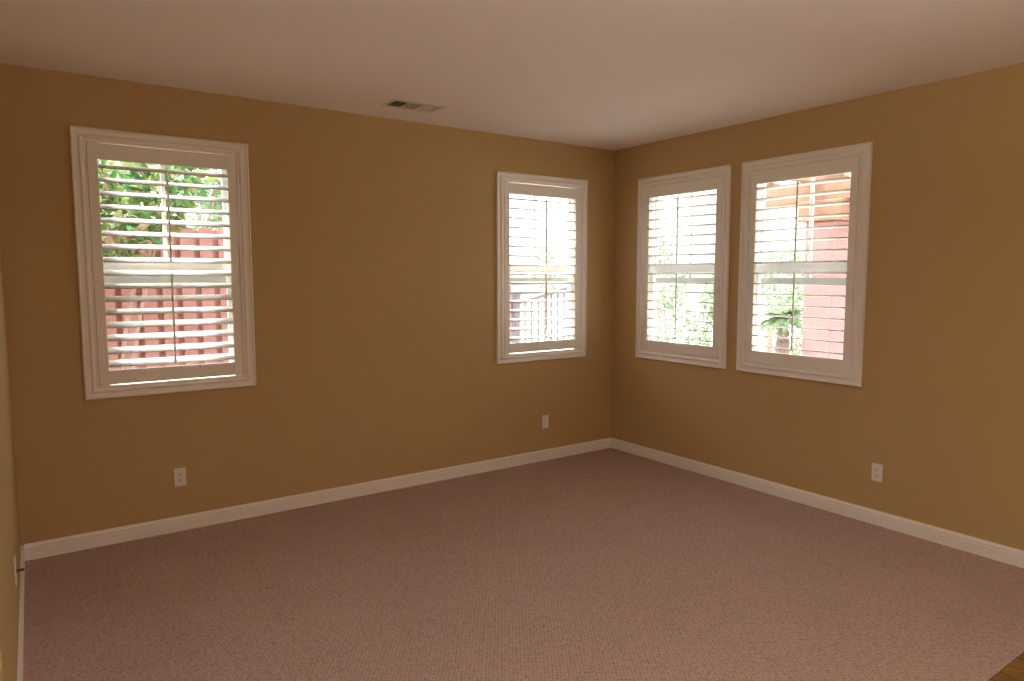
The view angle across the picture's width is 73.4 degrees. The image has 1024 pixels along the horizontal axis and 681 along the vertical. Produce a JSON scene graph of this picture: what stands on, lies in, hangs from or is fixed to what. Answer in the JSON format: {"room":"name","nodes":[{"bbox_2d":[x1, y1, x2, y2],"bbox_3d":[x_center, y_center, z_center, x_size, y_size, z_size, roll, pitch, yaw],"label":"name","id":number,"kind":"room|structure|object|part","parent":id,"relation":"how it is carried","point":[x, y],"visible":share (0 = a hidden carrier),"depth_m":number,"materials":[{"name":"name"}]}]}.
{"room":"empty living room","nodes":[
{"label":"empty living room","id":0,"kind":"room"},
{"bbox_2d":[0,249,20,680],"bbox_3d":[-2.148,0.078,2.750,0.150,2.940,2.400,-4,6,-35],"label":"wall","id":1,"kind":"structure","parent":0,"point":[10,542],"depth_m":2.73,"materials":[{"name":"beige paint"}]},
{"bbox_2d":[14,555,23,586],"bbox_3d":[-2.120,0.988,2.955,0.034,0.115,0.070,-4,6,-35],"label":"cable wall plate","id":2,"kind":"object","parent":1,"relation":"attached to","point":[15,569],"visible":1,"depth_m":2.92,"materials":[{"name":"plastic"}]},
{"bbox_3d":[-2.131,0.989,2.947,0.006,0.115,0.070,-4,6,-35],"label":"plate","id":3,"kind":"part","parent":2,"relation":"part of","materials":[{"name":"plastic"}]},
{"bbox_2d":[17,545,24,680],"bbox_3d":[-2.081,1.292,2.909,0.013,0.094,2.400,-4,6,-35],"label":"baseboard","id":4,"kind":"structure","parent":1,"relation":"attached to","point":[22,559],"depth_m":3.05,"materials":[{"name":"white paint"}]},
{"bbox_2d":[0,63,614,546],"bbox_3d":[-0.964,-0.142,5.128,4.832,2.940,0.150,-4,6,-35],"label":"wall","id":5,"kind":"structure","parent":0,"point":[373,238],"depth_m":4.71,"materials":[{"name":"beige paint"}]},
{"bbox_2d":[69,125,255,400],"bbox_3d":[-2.132,-0.460,4.260,0.965,1.563,0.171,-4,6,-35],"label":"window","id":6,"kind":"structure","parent":5,"relation":"in","point":[79,135],"depth_m":4.20,"materials":[{"name":"white paint"}]},
{"bbox_2d":[86,141,242,385],"bbox_3d":[-2.096,-0.455,4.206,0.817,1.408,0.094,-4,6,-35],"label":"plantation shutter","id":7,"kind":"object","parent":6,"relation":"attached to","point":[94,151],"visible":1,"depth_m":4.18,"materials":[{"name":"white paint"}]},
{"bbox_3d":[-2.098,-1.108,4.151,0.707,0.090,0.026,-4,6,-35],"label":"rail","id":8,"kind":"part","parent":7,"relation":"part of","materials":[{"name":"white paint"}]},
{"bbox_3d":[-2.071,-0.751,4.145,0.011,0.549,0.012,-4,6,-35],"label":"tilt rod","id":9,"kind":"part","parent":7,"relation":"part of","materials":[{"name":"white paint"}]},
{"bbox_3d":[-2.097,0.201,4.272,0.707,0.083,0.026,-4,6,-35],"label":"rail","id":10,"kind":"part","parent":7,"relation":"part of","materials":[{"name":"white paint"}]},
{"bbox_3d":[-2.071,-0.136,4.202,0.011,0.549,0.012,-4,6,-35],"label":"tilt rod","id":11,"kind":"part","parent":7,"relation":"part of","materials":[{"name":"white paint"}]},
{"bbox_3d":[-2.172,-0.752,4.290,0.776,0.799,0.026,-4,6,-35],"label":"sash","id":12,"kind":"part","parent":6,"relation":"part of","materials":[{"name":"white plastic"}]},
{"bbox_3d":[-2.153,-0.137,4.320,0.776,0.721,0.032,-4,6,-35],"label":"sash","id":13,"kind":"part","parent":6,"relation":"part of","materials":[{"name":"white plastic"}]},
{"bbox_2d":[174,467,186,486],"bbox_3d":[-2.092,0.861,4.328,0.070,0.115,0.009,-4,6,-35],"label":"wall outlet","id":14,"kind":"object","parent":5,"relation":"attached to","point":[179,473],"visible":1,"depth_m":4.33,"materials":[{"name":"plastic"}]},
{"bbox_2d":[24,438,610,560],"bbox_3d":[-0.916,1.081,5.174,4.506,0.094,0.013,-4,6,-35],"label":"baseboard","id":15,"kind":"structure","parent":5,"relation":"attached to","point":[41,549],"depth_m":4.71,"materials":[{"name":"white paint"}]},
{"bbox_2d":[496,171,587,363],"bbox_3d":[0.227,-0.613,5.908,0.965,1.563,0.171,-4,6,-35],"label":"window","id":16,"kind":"structure","parent":5,"relation":"in","point":[501,176],"depth_m":5.92,"materials":[{"name":"white paint"}]},
{"bbox_3d":[0.188,-0.910,5.937,0.796,0.809,0.026,-4,6,-35],"label":"sash","id":17,"kind":"part","parent":16,"relation":"part of","materials":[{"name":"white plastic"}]},
{"bbox_3d":[0.207,-0.285,5.968,0.796,0.731,0.032,-4,6,-35],"label":"sash","id":18,"kind":"part","parent":16,"relation":"part of","materials":[{"name":"white plastic"}]},
{"bbox_2d":[504,181,580,353],"bbox_3d":[0.264,-0.608,5.854,0.817,1.408,0.098,-4,6,-35],"label":"plantation shutter","id":19,"kind":"object","parent":16,"relation":"attached to","point":[509,188],"visible":1,"depth_m":5.82,"materials":[{"name":"white paint"}]},
{"bbox_3d":[0.263,0.046,5.920,0.707,0.082,0.026,-4,6,-35],"label":"rail","id":20,"kind":"part","parent":19,"relation":"part of","materials":[{"name":"white paint"}]},
{"bbox_3d":[0.262,-1.261,5.799,0.707,0.088,0.026,-4,6,-35],"label":"rail","id":21,"kind":"part","parent":19,"relation":"part of","materials":[{"name":"white paint"}]},
{"bbox_3d":[0.290,-0.292,5.848,0.011,0.549,0.012,-4,6,-35],"label":"tilt rod","id":22,"kind":"part","parent":19,"relation":"part of","materials":[{"name":"white paint"}]},
{"bbox_3d":[0.290,-0.908,5.791,0.011,0.549,0.012,-4,6,-35],"label":"tilt rod","id":23,"kind":"part","parent":19,"relation":"part of","materials":[{"name":"white paint"}]},
{"bbox_3d":[0.198,-0.617,5.950,0.820,1.419,0.070,-4,6,-35],"label":"frame","id":24,"kind":"part","parent":16,"relation":"part of","materials":[{"name":"white plastic"}]},
{"bbox_2d":[542,415,548,428],"bbox_3d":[0.291,0.709,5.994,0.070,0.115,0.008,-4,6,-35],"label":"wall plate","id":25,"kind":"object","parent":5,"relation":"attached to","point":[545,418],"visible":1,"depth_m":5.99,"materials":[{"name":"plastic"}]},
{"bbox_2d":[0,0,1023,150],"bbox_3d":[0.175,-1.403,1.920,6.500,0.160,6.500,-4,6,-35],"label":"ceiling","id":26,"kind":"structure","parent":0,"point":[614,75],"depth_m":3.53,"materials":[{"name":"white paint"}]},
{"bbox_2d":[381,99,445,112],"bbox_3d":[-0.661,-1.766,4.580,0.388,0.405,0.203,-4,6,-35],"label":"ceiling vent","id":27,"kind":"object","parent":26,"relation":"in","point":[426,108],"visible":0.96,"depth_m":4.60,"materials":[{"name":"metal"}]},
{"bbox_2d":[23,448,1023,680],"bbox_3d":[0.177,1.430,2.182,6.200,0.050,6.200,-4,6,-35],"label":"floor","id":28,"kind":"structure","parent":0,"point":[609,564],"depth_m":3.49,"materials":[{"name":"carpet"}]},
{"bbox_2d":[520,297,801,354],"bbox_3d":[2.157,0.634,13.439,70.000,0.300,70.000,-4,6,-35],"label":"ground","id":29,"kind":"structure","parent":0,"point":[528,305],"depth_m":26.61,"materials":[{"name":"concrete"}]},
{"bbox_2d":[98,160,217,369],"bbox_3d":[-3.217,-0.270,5.376,1.843,2.998,0.944,-4,6,-35],"label":"tree","id":30,"kind":"object","parent":29,"relation":"on","point":[147,176],"visible":0.2,"depth_m":5.46,"materials":[{"name":"green plant"}]},
{"bbox_2d":[98,160,222,230],"bbox_3d":[-4.018,-0.827,8.127,3.402,3.606,1.657,-4,6,-35],"label":"tree","id":31,"kind":"object","parent":29,"relation":"on","point":[208,205],"visible":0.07,"depth_m":7.99,"materials":[{"name":"green plant"}]},
{"bbox_2d":[103,227,228,369],"bbox_3d":[-3.265,0.044,6.177,6.880,2.138,0.100,-4,6,-35],"label":"wooden fence","id":32,"kind":"object","parent":29,"relation":"on","point":[175,241],"visible":0.06,"depth_m":6.25,"materials":[{"name":"red wood"}]},
{"bbox_2d":[510,285,510,342],"bbox_3d":[-0.198,0.122,8.346,0.475,1.581,0.098,-4,6,-35],"label":"wooden fence","id":33,"kind":"object","parent":29,"relation":"on","point":[510,285],"visible":0.02,"depth_m":8.37,"materials":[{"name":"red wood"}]},
{"bbox_2d":[511,294,520,342],"bbox_3d":[0.046,0.179,8.488,0.080,1.520,0.110,-4,6,-35],"label":"fence post","id":34,"kind":"object","parent":29,"relation":"on","point":[513,296],"visible":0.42,"depth_m":8.41,"materials":[{"name":"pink wood"}]},
{"bbox_2d":[520,286,567,341],"bbox_3d":[0.501,-0.035,9.758,1.810,1.713,0.060,-4,6,-35],"label":"railing","id":35,"kind":"object","parent":29,"relation":"on","point":[537,297],"visible":0.09,"depth_m":9.69,"materials":[{"name":"wood"}]},
{"bbox_3d":[0.501,-0.656,9.700,1.750,0.450,0.044,-4,6,-35],"label":"handrail","id":36,"kind":"part","parent":35,"relation":"part of","materials":[{"name":"wood"}]},
{"bbox_2d":[535,249,557,340],"bbox_3d":[0.692,-0.754,14.283,0.587,2.317,0.567,-4,6,-35],"label":"tree","id":37,"kind":"object","parent":29,"relation":"on","point":[540,250],"visible":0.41,"depth_m":14.24,"materials":[{"name":"green plant"}]},
{"bbox_2d":[656,231,701,343],"bbox_3d":[2.931,-0.883,13.275,1.273,2.760,1.632,-4,6,-35],"label":"bush","id":38,"kind":"object","parent":29,"relation":"on","point":[669,306],"visible":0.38,"depth_m":13.16,"materials":[{"name":"green plant"}]},
{"bbox_2d":[688,275,713,345],"bbox_3d":[3.676,-0.327,12.049,1.125,1.874,1.160,1,5,13],"label":"bush","id":39,"kind":"object","parent":29,"relation":"on","point":[710,306],"visible":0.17,"depth_m":12.01,"materials":[{"name":"green plant"}]},
{"bbox_2d":[767,327,772,351],"bbox_3d":[3.999,0.201,10.673,0.080,1.070,0.080,-4,6,-35],"label":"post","id":40,"kind":"object","parent":29,"relation":"on","point":[770,338],"visible":0.11,"depth_m":10.63,"materials":[{"name":"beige wood"}]},
{"bbox_2d":[760,299,802,353],"bbox_3d":[3.707,0.131,9.428,1.406,1.438,1.180,-4,6,-35],"label":"palm","id":41,"kind":"object","parent":29,"relation":"on","point":[777,321],"visible":0.54,"depth_m":9.28,"materials":[{"name":"green plant"}]},
{"bbox_2d":[761,248,804,354],"bbox_3d":[5.078,-0.570,12.448,1.372,2.281,1.560,-4,6,-35],"label":"bush","id":42,"kind":"object","parent":29,"relation":"on","point":[788,299],"visible":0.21,"depth_m":12.45,"materials":[{"name":"green plant"}]},
{"bbox_2d":[801,220,848,358],"bbox_3d":[3.468,-0.140,7.607,0.410,2.315,0.381,-4,6,-35],"label":"patio column","id":43,"kind":"structure","parent":29,"relation":"on","point":[833,232],"depth_m":7.44,"materials":[{"name":"pink paint"}]},
{"bbox_2d":[766,173,850,222],"bbox_3d":[3.377,-1.446,5.858,3.150,0.602,4.950,-4,6,-35],"label":"patio cover","id":44,"kind":"object","parent":43,"relation":"on","point":[834,209],"visible":0.2,"depth_m":7.45,"materials":[{"name":"wood"}]},
{"bbox_2d":[611,63,1023,550],"bbox_3d":[2.819,-0.023,3.817,0.150,2.940,6.350,-4,6,-35],"label":"wall","id":45,"kind":"structure","parent":0,"point":[939,403],"depth_m":4.25,"materials":[{"name":"beige paint"}]},
{"bbox_2d":[635,164,731,368],"bbox_3d":[1.444,-0.596,5.710,0.171,1.563,0.965,-4,6,-35],"label":"window","id":46,"kind":"structure","parent":45,"relation":"in","point":[725,171],"depth_m":5.71,"materials":[{"name":"white paint"}]},
{"bbox_3d":[1.485,-0.598,5.739,0.070,1.419,0.820,-4,6,-35],"label":"frame","id":47,"kind":"part","parent":46,"relation":"part of","materials":[{"name":"white plastic"}]},
{"bbox_2d":[642,176,722,357],"bbox_3d":[1.389,-0.592,5.674,0.100,1.412,0.817,-4,6,-35],"label":"plantation shutter","id":48,"kind":"object","parent":46,"relation":"attached to","point":[715,183],"visible":0.97,"depth_m":5.63,"materials":[{"name":"white paint"}]},
{"bbox_3d":[1.354,-0.284,5.676,0.012,0.549,0.011,-4,6,-35],"label":"tilt rod","id":49,"kind":"part","parent":48,"relation":"part of","materials":[{"name":"white paint"}]},
{"bbox_3d":[1.353,-0.900,5.619,0.012,0.549,0.011,-4,6,-35],"label":"tilt rod","id":50,"kind":"part","parent":48,"relation":"part of","materials":[{"name":"white paint"}]},
{"bbox_3d":[1.394,0.065,5.737,0.026,0.087,0.707,-4,6,-35],"label":"rail","id":51,"kind":"part","parent":48,"relation":"part of","materials":[{"name":"white paint"}]},
{"bbox_3d":[1.394,-1.247,5.615,0.026,0.094,0.707,-4,6,-35],"label":"rail","id":52,"kind":"part","parent":48,"relation":"part of","materials":[{"name":"white paint"}]},
{"bbox_3d":[1.474,-0.267,5.762,0.032,0.731,0.796,-4,6,-35],"label":"sash","id":53,"kind":"part","parent":46,"relation":"part of","materials":[{"name":"white plastic"}]},
{"bbox_3d":[1.500,-0.891,5.723,0.026,0.809,0.796,-4,6,-35],"label":"sash","id":54,"kind":"part","parent":46,"relation":"part of","materials":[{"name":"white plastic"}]},
{"bbox_2d":[736,142,872,386],"bbox_3d":[2.057,-0.515,4.840,0.171,1.563,0.965,-4,6,-35],"label":"window","id":55,"kind":"structure","parent":45,"relation":"in","point":[864,150],"depth_m":4.81,"materials":[{"name":"white paint"}]},
{"bbox_3d":[2.098,-0.518,4.869,0.070,1.419,0.820,-4,6,-35],"label":"frame","id":56,"kind":"part","parent":55,"relation":"part of","materials":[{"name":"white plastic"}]},
{"bbox_3d":[2.087,-0.187,4.891,0.032,0.731,0.796,-4,6,-35],"label":"sash","id":57,"kind":"part","parent":55,"relation":"part of","materials":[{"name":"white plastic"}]},
{"bbox_2d":[745,156,859,373],"bbox_3d":[2.002,-0.512,4.803,0.100,1.412,0.817,-4,6,-35],"label":"plantation shutter","id":58,"kind":"object","parent":55,"relation":"attached to","point":[851,165],"visible":0.99,"depth_m":4.75,"materials":[{"name":"white paint"}]},
{"bbox_3d":[1.967,-0.204,4.805,0.012,0.549,0.011,-4,6,-35],"label":"tilt rod","id":59,"kind":"part","parent":58,"relation":"part of","materials":[{"name":"white paint"}]},
{"bbox_3d":[1.967,-0.820,4.748,0.012,0.549,0.011,-4,6,-35],"label":"tilt rod","id":60,"kind":"part","parent":58,"relation":"part of","materials":[{"name":"white paint"}]},
{"bbox_3d":[2.008,0.145,4.866,0.026,0.087,0.707,-4,6,-35],"label":"rail","id":61,"kind":"part","parent":58,"relation":"part of","materials":[{"name":"white paint"}]},
{"bbox_3d":[2.007,-1.167,4.745,0.026,0.094,0.707,-4,6,-35],"label":"rail","id":62,"kind":"part","parent":58,"relation":"part of","materials":[{"name":"white paint"}]},
{"bbox_3d":[2.113,-0.811,4.852,0.026,0.809,0.796,-4,6,-35],"label":"sash","id":63,"kind":"part","parent":55,"relation":"part of","materials":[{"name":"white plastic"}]},
{"bbox_2d":[611,438,1023,567],"bbox_3d":[2.709,1.193,3.944,0.013,0.094,6.200,-4,6,-35],"label":"baseboard","id":64,"kind":"structure","parent":45,"relation":"attached to","point":[1005,554],"depth_m":4.62,"materials":[{"name":"white paint"}]},
{"bbox_2d":[871,463,882,482],"bbox_3d":[2.353,0.852,4.426,0.009,0.115,0.070,-4,6,-35],"label":"wall outlet","id":65,"kind":"object","parent":45,"relation":"attached to","point":[877,469],"visible":1,"depth_m":4.42,"materials":[{"name":"plastic"}]}
]}

